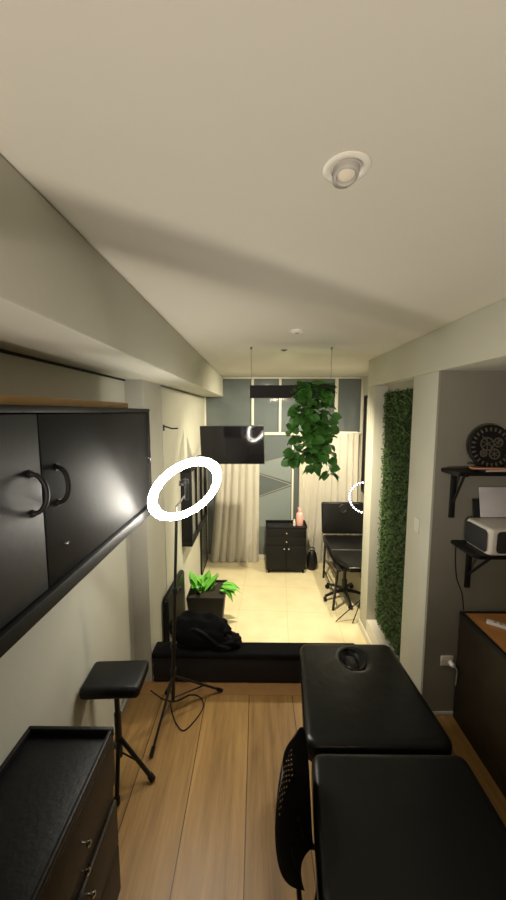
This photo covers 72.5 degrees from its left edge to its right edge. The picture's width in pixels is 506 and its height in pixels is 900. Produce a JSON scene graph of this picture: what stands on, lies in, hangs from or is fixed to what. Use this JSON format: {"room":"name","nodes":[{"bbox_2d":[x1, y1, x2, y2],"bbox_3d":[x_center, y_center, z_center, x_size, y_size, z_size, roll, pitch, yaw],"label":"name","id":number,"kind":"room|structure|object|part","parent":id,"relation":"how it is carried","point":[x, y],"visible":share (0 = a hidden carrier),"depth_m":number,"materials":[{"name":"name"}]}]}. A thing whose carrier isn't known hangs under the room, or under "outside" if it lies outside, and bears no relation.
{"room":"service shop","nodes":[
{"label":"service shop","id":0,"kind":"room"},
{"bbox_2d":[0,349,134,765],"bbox_3d":[-1.044,0.947,0.167,0.110,3.020,11.100,0,6,1],"label":"wall","id":1,"kind":"structure","parent":0,"point":[42,676],"depth_m":1.80,"materials":[{"name":"beige paint"}]},
{"bbox_2d":[0,349,124,380],"bbox_3d":[-0.983,-0.267,0.284,0.008,0.012,4.600,0,6,1],"label":"trim","id":2,"kind":"structure","parent":1,"relation":"attached to","point":[1,350],"depth_m":1.66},
{"bbox_2d":[0,404,151,657],"bbox_3d":[-0.799,0.194,1.097,0.347,0.665,2.280,0,6,1],"label":"upper cabinet","id":3,"kind":"object","parent":1,"relation":"attached to","point":[75,482],"visible":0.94,"depth_m":1.20,"materials":[{"name":"black paint"}]},
{"bbox_3d":[-0.696,0.236,0.554,0.020,0.579,1.133,0,6,1],"label":"door","id":4,"kind":"part","parent":3,"relation":"part of","materials":[{"name":"black paint"}]},
{"bbox_3d":[-0.653,0.135,1.058,0.054,0.150,0.028,0,6,1],"label":"handle","id":5,"kind":"part","parent":3,"relation":"part of","materials":[{"name":"black paint"}]},
{"bbox_3d":[-0.652,0.120,1.192,0.054,0.150,0.028,0,6,1],"label":"handle","id":6,"kind":"part","parent":3,"relation":"part of","materials":[{"name":"black paint"}]},
{"bbox_2d":[0,394,127,407],"bbox_3d":[-0.834,-0.143,0.975,0.240,0.030,1.950,0,6,1],"label":"wooden plank","id":7,"kind":"object","parent":3,"relation":"on","point":[5,399],"visible":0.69,"depth_m":1.23,"materials":[{"name":"brown wood"}]},
{"bbox_3d":[-0.679,0.497,1.129,0.038,0.055,2.280,0,6,1],"label":"rail","id":8,"kind":"part","parent":3,"relation":"part of","materials":[{"name":"black metal"}]},
{"bbox_3d":[-0.683,0.114,1.660,0.020,0.579,1.075,0,6,1],"label":"door","id":9,"kind":"part","parent":3,"relation":"part of","materials":[{"name":"black paint"}]},
{"bbox_2d":[0,155,222,396],"bbox_3d":[-0.767,-0.399,0.015,0.445,0.310,11.100,0,6,1],"label":"ceiling beam","id":10,"kind":"structure","parent":1,"relation":"attached to","point":[61,301],"depth_m":1.11,"materials":[{"name":"beige paint"}]},
{"bbox_2d":[113,698,129,732],"bbox_3d":[-0.981,2.128,0.548,0.012,0.050,4.600,0,6,1],"label":"baseboard","id":11,"kind":"structure","parent":1,"relation":"attached to","point":[126,701],"depth_m":2.55,"materials":[{"name":"paint"}]},
{"bbox_2d":[124,380,166,680],"bbox_3d":[-0.891,0.795,2.965,0.133,2.710,0.500,0,6,1],"label":"pillar","id":12,"kind":"structure","parent":1,"relation":"attached to","point":[148,558],"depth_m":2.80,"materials":[{"name":"paint"}]},
{"bbox_2d":[161,387,203,610],"bbox_3d":[-0.870,0.638,4.457,0.140,2.695,2.500,0,6,1],"label":"wall","id":13,"kind":"structure","parent":0,"point":[183,411],"depth_m":3.78,"materials":[{"name":"beige paint"}]},
{"bbox_2d":[180,455,206,546],"bbox_3d":[-0.740,0.586,4.455,0.120,0.900,1.190,0,6,1],"label":"wall mirror","id":14,"kind":"object","parent":13,"relation":"attached to","point":[191,525],"visible":0.8,"depth_m":4.16,"materials":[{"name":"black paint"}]},
{"bbox_3d":[-0.721,0.586,4.455,0.007,0.800,1.090,0,6,1],"label":"glass","id":15,"kind":"part","parent":14,"relation":"part of","materials":[{"name":"grey mirror"}]},
{"bbox_2d":[200,425,264,463],"bbox_3d":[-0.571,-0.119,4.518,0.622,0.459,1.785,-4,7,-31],"label":"television","id":16,"kind":"object","parent":13,"relation":"attached to","point":[232,444],"visible":0.93,"depth_m":3.95,"materials":[{"name":"black plastic"}]},
{"bbox_2d":[0,0,505,376],"bbox_3d":[0.801,-0.606,0.025,3.800,0.100,11.200,0,6,1],"label":"ceiling","id":17,"kind":"structure","parent":0,"point":[189,143],"depth_m":0.74,"materials":[{"name":"paint"}]},
{"bbox_2d":[250,347,341,480],"bbox_3d":[0.373,-0.300,3.006,0.796,1.162,0.374,0,6,1],"label":"plant","id":18,"kind":"object","parent":17,"relation":"hanging from","point":[317,437],"visible":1,"depth_m":2.93,"materials":[{"name":"green plant"}]},
{"bbox_2d":[290,329,303,333],"bbox_3d":[0.300,-0.801,2.343,0.096,0.021,0.096,0,6,1],"label":"smoke detector","id":19,"kind":"object","parent":17,"relation":"attached to","point":[294,331],"visible":1,"depth_m":2.31,"materials":[{"name":"white plastic"}]},
{"bbox_2d":[323,151,370,186],"bbox_3d":[0.212,-0.631,0.783,0.106,0.034,0.106,0,6,1],"label":"recessed light","id":20,"kind":"object","parent":17,"relation":"in","point":[345,173],"visible":1,"depth_m":0.77,"materials":[{"name":"white"}]},
{"bbox_3d":[0.212,-0.629,0.785,0.040,0.020,0.041,0,6,1],"label":"bulb","id":21,"kind":"part","parent":20,"relation":"part of","materials":[{"name":"white glass"}]},
{"bbox_2d":[200,559,366,643],"bbox_3d":[0.453,2.000,4.854,3.000,0.100,3.980,0,6,1],"label":"floor","id":22,"kind":"structure","parent":0,"point":[277,606],"depth_m":4.43,"materials":[{"name":"beige tile"}]},
{"bbox_2d":[163,570,184,641],"bbox_3d":[-0.772,1.698,3.496,0.076,0.799,0.700,0,6,1],"label":"panel","id":23,"kind":"object","parent":22,"relation":"on","point":[168,598],"visible":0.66,"depth_m":3.24,"materials":[{"name":"black plastic"}]},
{"bbox_2d":[200,517,207,575],"bbox_3d":[-0.775,1.147,5.428,0.024,1.470,0.580,0,6,1],"label":"panel","id":24,"kind":"object","parent":22,"relation":"on","point":[203,532],"visible":0.34,"depth_m":5.38,"materials":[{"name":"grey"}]},
{"bbox_2d":[186,569,239,617],"bbox_3d":[-0.430,1.719,3.929,0.611,0.663,0.414,0,6,1],"label":"potted plant","id":25,"kind":"object","parent":22,"relation":"on","point":[207,593],"visible":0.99,"depth_m":3.85,"materials":[{"name":"green plant"}]},
{"bbox_3d":[-0.512,1.809,3.938,0.410,0.480,0.410,0,6,1],"label":"planter","id":26,"kind":"part","parent":25,"relation":"part of","materials":[{"name":"black plastic"}]},
{"bbox_2d":[265,520,306,572],"bbox_3d":[0.510,1.510,5.380,0.626,0.760,0.312,0,6,1],"label":"trolley","id":27,"kind":"object","parent":22,"relation":"on","point":[285,542],"visible":1,"depth_m":5.26,"materials":[{"name":"black paint"}]},
{"bbox_3d":[0.357,1.642,5.277,0.296,0.380,0.018,0,6,1],"label":"door","id":28,"kind":"part","parent":27,"relation":"part of","materials":[{"name":"black paint"}]},
{"bbox_3d":[0.508,1.386,5.247,0.598,0.125,0.018,0,6,1],"label":"drawer","id":29,"kind":"part","parent":27,"relation":"part of","materials":[{"name":"black paint"}]},
{"bbox_3d":[0.508,1.254,5.232,0.598,0.130,0.018,0,6,1],"label":"drawer","id":30,"kind":"part","parent":27,"relation":"part of","materials":[{"name":"black paint"}]},
{"bbox_3d":[0.659,1.642,5.273,0.296,0.380,0.018,0,6,1],"label":"door","id":31,"kind":"part","parent":27,"relation":"part of","materials":[{"name":"black paint"}]},
{"bbox_2d":[296,507,302,525],"bbox_3d":[0.720,1.020,5.316,0.110,0.278,0.110,0,6,1],"label":"pump bottle","id":32,"kind":"object","parent":27,"relation":"on","point":[299,515],"visible":1,"depth_m":5.28,"materials":[{"name":"pink plastic"}]},
{"bbox_2d":[307,547,316,570],"bbox_3d":[0.929,1.702,5.429,0.168,0.366,0.139,0,6,1],"label":"bag","id":33,"kind":"object","parent":22,"relation":"on","point":[311,557],"visible":1,"depth_m":5.38,"materials":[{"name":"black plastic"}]},
{"bbox_2d":[323,562,360,609],"bbox_3d":[1.229,1.733,4.582,0.599,0.489,0.587,0,6,1],"label":"stool","id":34,"kind":"object","parent":22,"relation":"on","point":[344,588],"visible":0.64,"depth_m":4.57,"materials":[{"name":"black plastic"}]},
{"bbox_3d":[1.221,1.522,4.581,0.310,0.070,0.310,0,6,1],"label":"seat","id":35,"kind":"part","parent":34,"relation":"part of","materials":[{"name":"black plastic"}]},
{"bbox_2d":[321,502,363,610],"bbox_3d":[1.324,1.405,4.691,0.665,1.122,1.246,0,6,1],"label":"bed","id":36,"kind":"object","parent":22,"relation":"on","point":[336,517],"visible":0.84,"depth_m":5.13,"materials":[{"name":"black leather"}]},
{"bbox_3d":[1.065,1.636,5.148,0.045,0.561,0.032,0,6,1],"label":"leg","id":37,"kind":"part","parent":36,"relation":"part of","materials":[{"name":"black metal"}]},
{"bbox_3d":[1.342,1.407,4.667,0.600,0.030,1.000,0,6,1],"label":"frame","id":38,"kind":"part","parent":36,"relation":"part of","materials":[{"name":"black metal"}]},
{"bbox_3d":[1.027,1.730,4.294,0.080,0.563,0.032,0,6,1],"label":"leg","id":39,"kind":"part","parent":36,"relation":"part of","materials":[{"name":"black metal"}]},
{"bbox_3d":[1.348,1.019,5.194,0.630,0.465,0.160,0,6,1],"label":"backrest","id":40,"kind":"part","parent":36,"relation":"part of","materials":[{"name":"black leather"}]},
{"bbox_2d":[336,482,364,622],"bbox_3d":[1.220,1.196,4.005,0.477,1.678,0.124,1,6,9],"label":"led ring","id":41,"kind":"object","parent":22,"relation":"on","point":[359,483],"visible":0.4,"depth_m":3.98,"materials":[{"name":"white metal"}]},
{"bbox_3d":[1.129,1.891,4.074,0.309,0.281,0.012,0,6,-3],"label":"leg","id":42,"kind":"part","parent":41,"relation":"part of","materials":[{"name":"black metal"}]},
{"bbox_2d":[204,377,363,559],"bbox_3d":[0.489,0.341,5.665,2.550,3.020,0.062,0,6,1],"label":"window","id":43,"kind":"structure","parent":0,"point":[279,486],"depth_m":5.57,"materials":[{"name":"grey glass"}]},
{"bbox_3d":[-0.355,0.763,5.723,0.800,2.070,0.012,0,6,1],"label":"pane","id":44,"kind":"part","parent":43,"relation":"part of","materials":[{"name":"grey"}]},
{"bbox_3d":[-0.381,-0.699,5.562,0.750,0.870,0.012,0,6,1],"label":"pane","id":45,"kind":"part","parent":43,"relation":"part of","materials":[{"name":"grey"}]},
{"bbox_2d":[210,464,258,562],"bbox_3d":[-0.282,0.776,5.619,0.850,2.154,0.136,0,6,1],"label":"curtain","id":46,"kind":"object","parent":43,"relation":"hanging from","point":[236,515],"visible":0.77,"depth_m":5.60,"materials":[{"name":"white cloth"}]},
{"bbox_3d":[0.214,-0.698,5.555,0.440,0.870,0.012,0,6,1],"label":"pane","id":47,"kind":"part","parent":43,"relation":"part of","materials":[{"name":"grey"}]},
{"bbox_3d":[0.347,0.763,5.714,0.605,2.070,0.012,0,6,1],"label":"pane","id":48,"kind":"part","parent":43,"relation":"part of","materials":[{"name":"grey"}]},
{"bbox_3d":[0.717,0.764,5.710,0.135,2.070,0.012,0,6,1],"label":"pane","id":49,"kind":"part","parent":43,"relation":"part of","materials":[{"name":"grey"}]},
{"bbox_3d":[0.884,-0.697,5.547,0.900,0.870,0.012,0,6,1],"label":"pane","id":50,"kind":"part","parent":43,"relation":"part of","materials":[{"name":"grey"}]},
{"bbox_2d":[300,431,360,562],"bbox_3d":[1.193,0.778,5.597,1.020,2.154,0.148,0,6,1],"label":"curtain","id":51,"kind":"object","parent":43,"relation":"hanging from","point":[314,491],"visible":0.45,"depth_m":5.54,"materials":[{"name":"cream fabric"}]},
{"bbox_3d":[1.233,-0.270,5.460,0.940,0.023,0.024,0,6,1],"label":"rod","id":52,"kind":"part","parent":51,"relation":"part of","materials":[{"name":"white metal"}]},
{"bbox_3d":[1.262,0.765,5.704,0.955,2.070,0.012,0,6,1],"label":"pane","id":53,"kind":"part","parent":43,"relation":"part of","materials":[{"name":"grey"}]},
{"bbox_3d":[1.537,-0.696,5.540,0.405,0.870,0.012,0,6,1],"label":"pane","id":54,"kind":"part","parent":43,"relation":"part of","materials":[{"name":"grey"}]},
{"bbox_2d":[113,694,505,899],"bbox_3d":[0.782,2.538,-1.254,3.800,0.370,7.970,0,6,1],"label":"floor","id":55,"kind":"structure","parent":0,"point":[204,828],"depth_m":1.99,"materials":[{"name":"brown wood"}]},
{"bbox_2d":[0,726,120,899],"bbox_3d":[-0.776,1.667,1.081,0.397,0.850,0.925,0,6,1],"label":"base cabinet","id":56,"kind":"object","parent":55,"relation":"on","point":[59,822],"visible":1,"depth_m":1.27,"materials":[{"name":"black paint"}]},
{"bbox_3d":[-0.616,1.396,1.048,0.018,0.215,0.915,0,6,1],"label":"drawer","id":57,"kind":"part","parent":56,"relation":"part of","materials":[{"name":"brown wood"}]},
{"bbox_3d":[-0.602,1.523,1.246,0.029,0.022,0.022,0,6,1],"label":"knob","id":58,"kind":"part","parent":56,"relation":"part of","materials":[{"name":"silver metal"}]},
{"bbox_3d":[-0.590,1.399,1.228,0.029,0.022,0.022,0,6,1],"label":"knob","id":59,"kind":"part","parent":56,"relation":"part of","materials":[{"name":"silver metal"}]},
{"bbox_3d":[-0.590,1.627,1.263,0.029,0.022,0.022,0,6,1],"label":"knob","id":60,"kind":"part","parent":56,"relation":"part of","materials":[{"name":"silver metal"}]},
{"bbox_3d":[-0.625,1.548,1.065,0.012,0.080,0.915,0,6,1],"label":"drawer","id":61,"kind":"part","parent":56,"relation":"part of","materials":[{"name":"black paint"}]},
{"bbox_3d":[-0.616,1.702,1.082,0.018,0.220,0.915,0,6,1],"label":"drawer","id":62,"kind":"part","parent":56,"relation":"part of","materials":[{"name":"brown wood"}]},
{"bbox_3d":[-0.616,1.934,1.107,0.018,0.232,0.915,0,6,1],"label":"drawer","id":63,"kind":"part","parent":56,"relation":"part of","materials":[{"name":"brown wood"}]},
{"bbox_2d":[79,660,155,805],"bbox_3d":[-0.775,1.639,2.038,0.385,0.691,0.319,0,6,1],"label":"stand","id":64,"kind":"object","parent":55,"relation":"on","point":[116,680],"visible":0.89,"depth_m":1.99,"materials":[{"name":"black leather"}]},
{"bbox_3d":[-0.798,1.332,2.007,0.330,0.073,0.236,0,6,-2],"label":"seat","id":65,"kind":"part","parent":64,"relation":"part of","materials":[{"name":"black leather"}]},
{"bbox_3d":[-0.798,1.504,2.026,0.030,0.245,0.030,0,6,1],"label":"post","id":66,"kind":"part","parent":64,"relation":"part of","materials":[{"name":"black metal"}]},
{"bbox_3d":[-0.781,1.841,1.990,0.025,0.287,0.170,-1,6,-13],"label":"leg","id":67,"kind":"part","parent":64,"relation":"part of","materials":[{"name":"black metal"}]},
{"bbox_3d":[-0.698,1.834,2.056,0.220,0.290,0.025,0,6,4],"label":"leg","id":68,"kind":"part","parent":64,"relation":"part of","materials":[{"name":"black metal"}]},
{"bbox_2d":[150,690,203,730],"bbox_3d":[-0.554,1.916,2.641,0.261,0.007,0.487,-6,8,-42],"label":"power cable","id":69,"kind":"object","parent":55,"relation":"on","point":[150,690],"visible":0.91,"depth_m":2.58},
{"bbox_2d":[147,457,222,756],"bbox_3d":[-0.452,0.983,2.336,0.491,1.933,0.606,0,6,1],"label":"ring light","id":70,"kind":"object","parent":55,"relation":"on","point":[153,507],"visible":1,"depth_m":2.26,"materials":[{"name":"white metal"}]},
{"bbox_3d":[-0.615,1.797,2.353,0.087,0.300,0.341,0,6,1],"label":"leg","id":71,"kind":"part","parent":70,"relation":"part of","materials":[{"name":"black metal"}]},
{"bbox_2d":[148,457,220,520],"bbox_3d":[-0.411,0.250,2.143,0.502,0.434,0.258,-6,8,-41],"label":"diffuser","id":72,"kind":"object","parent":70,"relation":"attached to","point":[153,507],"depth_m":2.12,"materials":[{"name":"white plastic"}]},
{"bbox_3d":[-0.412,1.768,2.614,0.396,0.301,0.017,-4,7,-30],"label":"leg","id":73,"kind":"part","parent":70,"relation":"part of","materials":[{"name":"black metal"}]},
{"bbox_2d":[275,727,316,899],"bbox_3d":[0.323,1.618,1.295,0.447,0.901,0.416,3,7,23],"label":"plastic chair","id":74,"kind":"object","parent":55,"relation":"on","point":[293,826],"visible":0.44,"depth_m":1.39,"materials":[{"name":"black plastic"}]},
{"bbox_2d":[300,644,505,899],"bbox_3d":[0.575,1.729,1.509,0.819,0.636,1.822,0,6,1],"label":"massage table","id":75,"kind":"object","parent":55,"relation":"on","point":[397,815],"visible":0.99,"depth_m":1.43,"materials":[{"name":"black leather"}]},
{"bbox_2d":[453,611,505,797],"bbox_3d":[1.752,1.604,1.812,0.624,0.814,1.300,0,6,1],"label":"base cabinet","id":76,"kind":"object","parent":55,"relation":"on","point":[479,710],"visible":1,"depth_m":2.19,"materials":[{"name":"brown wood"}]},
{"bbox_2d":[486,619,505,629],"bbox_3d":[1.624,1.143,2.240,0.180,0.020,0.044,5,8,38],"label":"remote","id":77,"kind":"object","parent":76,"relation":"on","point":[490,622],"visible":1,"depth_m":2.25,"materials":[{"name":"beige plastic"}]},
{"bbox_2d":[359,376,367,534],"bbox_3d":[1.804,0.442,4.756,0.100,3.020,1.800,0,6,1],"label":"wall","id":78,"kind":"structure","parent":0,"point":[366,377],"depth_m":5.46,"materials":[{"name":"beige paint"}]},
{"bbox_2d":[361,395,367,492],"bbox_3d":[1.732,-0.049,5.005,0.050,1.500,0.800,0,6,1],"label":"mirror","id":79,"kind":"object","parent":78,"relation":"attached to","point":[365,396],"visible":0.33,"depth_m":5.35,"materials":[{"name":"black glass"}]},
{"bbox_3d":[1.748,-0.049,5.005,0.014,1.420,0.720,0,6,1],"label":"glass","id":80,"kind":"part","parent":79,"relation":"part of","materials":[{"name":"grey mirror"}]},
{"bbox_2d":[360,385,387,629],"bbox_3d":[1.392,0.691,3.768,0.300,2.740,0.230,0,6,1],"label":"wall","id":81,"kind":"structure","parent":0,"point":[375,410],"depth_m":3.68,"materials":[{"name":"beige paint"}]},
{"bbox_2d":[388,380,413,391],"bbox_3d":[1.451,0.752,3.220,0.170,2.740,0.870,0,6,1],"label":"wall niche","id":82,"kind":"object","parent":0,"point":[408,384],"visible":0.14,"depth_m":3.18,"materials":[{"name":"paint"}]},
{"bbox_2d":[375,388,412,660],"bbox_3d":[1.334,0.671,3.213,0.062,2.478,0.860,0,6,1],"label":"panel","id":83,"kind":"object","parent":82,"relation":"attached to","point":[398,406],"visible":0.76,"depth_m":3.28,"materials":[{"name":"green plant"}]},
{"bbox_2d":[400,371,438,691],"bbox_3d":[1.379,0.819,2.607,0.300,2.740,0.365,0,6,1],"label":"wall","id":84,"kind":"structure","parent":0,"point":[425,390],"depth_m":2.56,"materials":[{"name":"beige paint"}]},
{"bbox_2d":[140,679,300,695],"bbox_3d":[0.154,2.091,2.789,2.250,0.372,0.150,0,6,1],"label":"trim","id":85,"kind":"structure","parent":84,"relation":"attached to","point":[158,687],"depth_m":2.76,"materials":[{"name":"brown wood"}]},
{"bbox_2d":[152,642,353,682],"bbox_3d":[0.021,1.765,2.865,1.680,0.260,0.160,0,6,1],"label":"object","id":86,"kind":"object","parent":85,"relation":"on","point":[253,661],"visible":0.63,"depth_m":2.80,"materials":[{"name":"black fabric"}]},
{"bbox_2d":[168,610,241,651],"bbox_3d":[-0.395,1.478,2.859,0.621,0.311,0.221,0,6,1],"label":"backpack","id":87,"kind":"object","parent":86,"relation":"on","point":[203,629],"visible":0.98,"depth_m":2.80,"materials":[{"name":"black fabric"}]},
{"bbox_2d":[152,642,353,658],"bbox_3d":[0.021,1.659,2.854,1.680,0.047,0.160,0,6,1],"label":"cushion","id":88,"kind":"object","parent":86,"relation":"on","point":[162,650],"depth_m":2.81,"materials":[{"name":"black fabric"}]},
{"bbox_2d":[358,618,371,643],"bbox_3d":[1.230,2.061,3.483,0.015,0.080,1.100,0,6,1],"label":"baseboard","id":89,"kind":"structure","parent":84,"relation":"attached to","point":[360,624],"depth_m":3.80,"materials":[{"name":"beige paint"}]},
{"bbox_2d":[366,620,398,657],"bbox_3d":[1.301,2.009,3.361,0.130,0.210,0.870,0,6,1],"label":"trim","id":90,"kind":"structure","parent":84,"relation":"attached to","point":[375,634],"depth_m":3.57,"materials":[{"name":"beige paint"}]},
{"bbox_2d":[414,517,418,532],"bbox_3d":[1.222,0.560,2.583,0.012,0.110,0.070,0,6,1],"label":"light switch","id":91,"kind":"object","parent":84,"relation":"attached to","point":[416,520],"visible":1,"depth_m":2.58,"materials":[{"name":"beige plastic"}]},
{"bbox_2d":[368,298,505,386],"bbox_3d":[1.940,-0.312,-0.912,1.500,0.280,9.300,0,6,1],"label":"ceiling beam","id":92,"kind":"structure","parent":84,"relation":"attached to","point":[477,340],"depth_m":2.14,"materials":[{"name":"beige paint"}]},
{"bbox_2d":[420,370,505,710],"bbox_3d":[1.978,0.707,2.392,1.498,2.470,0.025,0,6,1],"label":"wall","id":93,"kind":"structure","parent":0,"point":[468,400],"depth_m":2.37,"materials":[{"name":"grey paint"}]},
{"bbox_2d":[432,711,452,715],"bbox_3d":[1.977,1.922,2.509,1.498,0.030,0.008,0,6,1],"label":"baseboard","id":94,"kind":"structure","parent":93,"relation":"attached to","point":[436,713],"depth_m":2.51,"materials":[{"name":"paint"}]},
{"bbox_2d":[440,656,452,665],"bbox_3d":[1.387,1.508,2.470,0.088,0.076,0.008,0,6,1],"label":"wall socket","id":95,"kind":"object","parent":93,"relation":"attached to","point":[444,659],"visible":0.89,"depth_m":2.47,"materials":[{"name":"beige plastic"}]},
{"bbox_2d":[448,660,457,685],"bbox_3d":[1.418,1.588,2.445,0.052,0.169,0.059,0,6,1],"label":"plug","id":96,"kind":"object","parent":95,"relation":"in","point":[450,662],"visible":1,"depth_m":2.43,"materials":[{"name":"white plastic"}]},
{"bbox_2d":[441,468,505,517],"bbox_3d":[1.696,0.300,2.252,0.860,0.340,0.170,0,6,1],"label":"wall shelf","id":97,"kind":"object","parent":93,"relation":"attached to","point":[463,472],"visible":1,"depth_m":2.26,"materials":[{"name":"black paint"}]},
{"bbox_2d":[468,425,505,466],"bbox_3d":[1.541,-0.019,2.234,0.290,0.289,0.057,0,6,1],"label":"round clock","id":98,"kind":"object","parent":97,"relation":"on","point":[487,443],"visible":1,"depth_m":2.23,"materials":[{"name":"brown metal"}]},
{"bbox_2d":[477,469,505,471],"bbox_3d":[1.585,0.127,2.194,0.270,0.016,0.075,0,6,-1],"label":"book","id":99,"kind":"object","parent":97,"relation":"on","point":[482,470],"visible":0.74,"depth_m":2.16,"materials":[{"name":"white paper"}]},
{"bbox_2d":[469,467,505,469],"bbox_3d":[1.485,0.115,2.181,0.200,0.010,0.045,1,6,7],"label":"book","id":100,"kind":"object","parent":99,"relation":"on","point":[483,468],"visible":1,"depth_m":2.17,"materials":[{"name":"brown paper"}]},
{"bbox_2d":[451,540,505,587],"bbox_3d":[1.792,0.803,2.256,0.865,0.340,0.270,0,6,1],"label":"wall shelf","id":101,"kind":"object","parent":93,"relation":"attached to","point":[471,552],"visible":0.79,"depth_m":2.27,"materials":[{"name":"black paint"}]},
{"bbox_2d":[455,546,463,609],"bbox_3d":[1.434,0.883,2.393,0.091,0.481,0.012,0,6,1],"label":"hanging cable","id":102,"kind":"object","parent":101,"relation":"hanging from","point":[455,546],"visible":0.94,"depth_m":2.39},
{"bbox_2d":[465,499,505,555],"bbox_3d":[1.627,0.490,2.208,0.404,0.292,0.269,0,6,1],"label":"printer","id":103,"kind":"object","parent":101,"relation":"on","point":[487,534],"visible":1,"depth_m":2.16,"materials":[{"name":"beige plastic"}]},
{"bbox_3d":[1.427,0.550,2.210,0.004,0.140,0.216,0,6,1],"label":"panel","id":104,"kind":"part","parent":103,"relation":"part of","materials":[{"name":"grey plastic"}]},
{"bbox_2d":[479,487,505,516],"bbox_3d":[1.656,0.350,2.313,0.270,0.196,0.047,0,6,1],"label":"paper stack","id":105,"kind":"object","parent":103,"relation":"in","point":[492,500],"visible":1,"depth_m":2.31,"materials":[{"name":"grey paper"}]},
{"bbox_3d":[1.643,0.562,2.083,0.340,0.136,0.004,0,6,1],"label":"panel","id":106,"kind":"part","parent":103,"relation":"part of","materials":[{"name":"grey plastic"}]}
]}

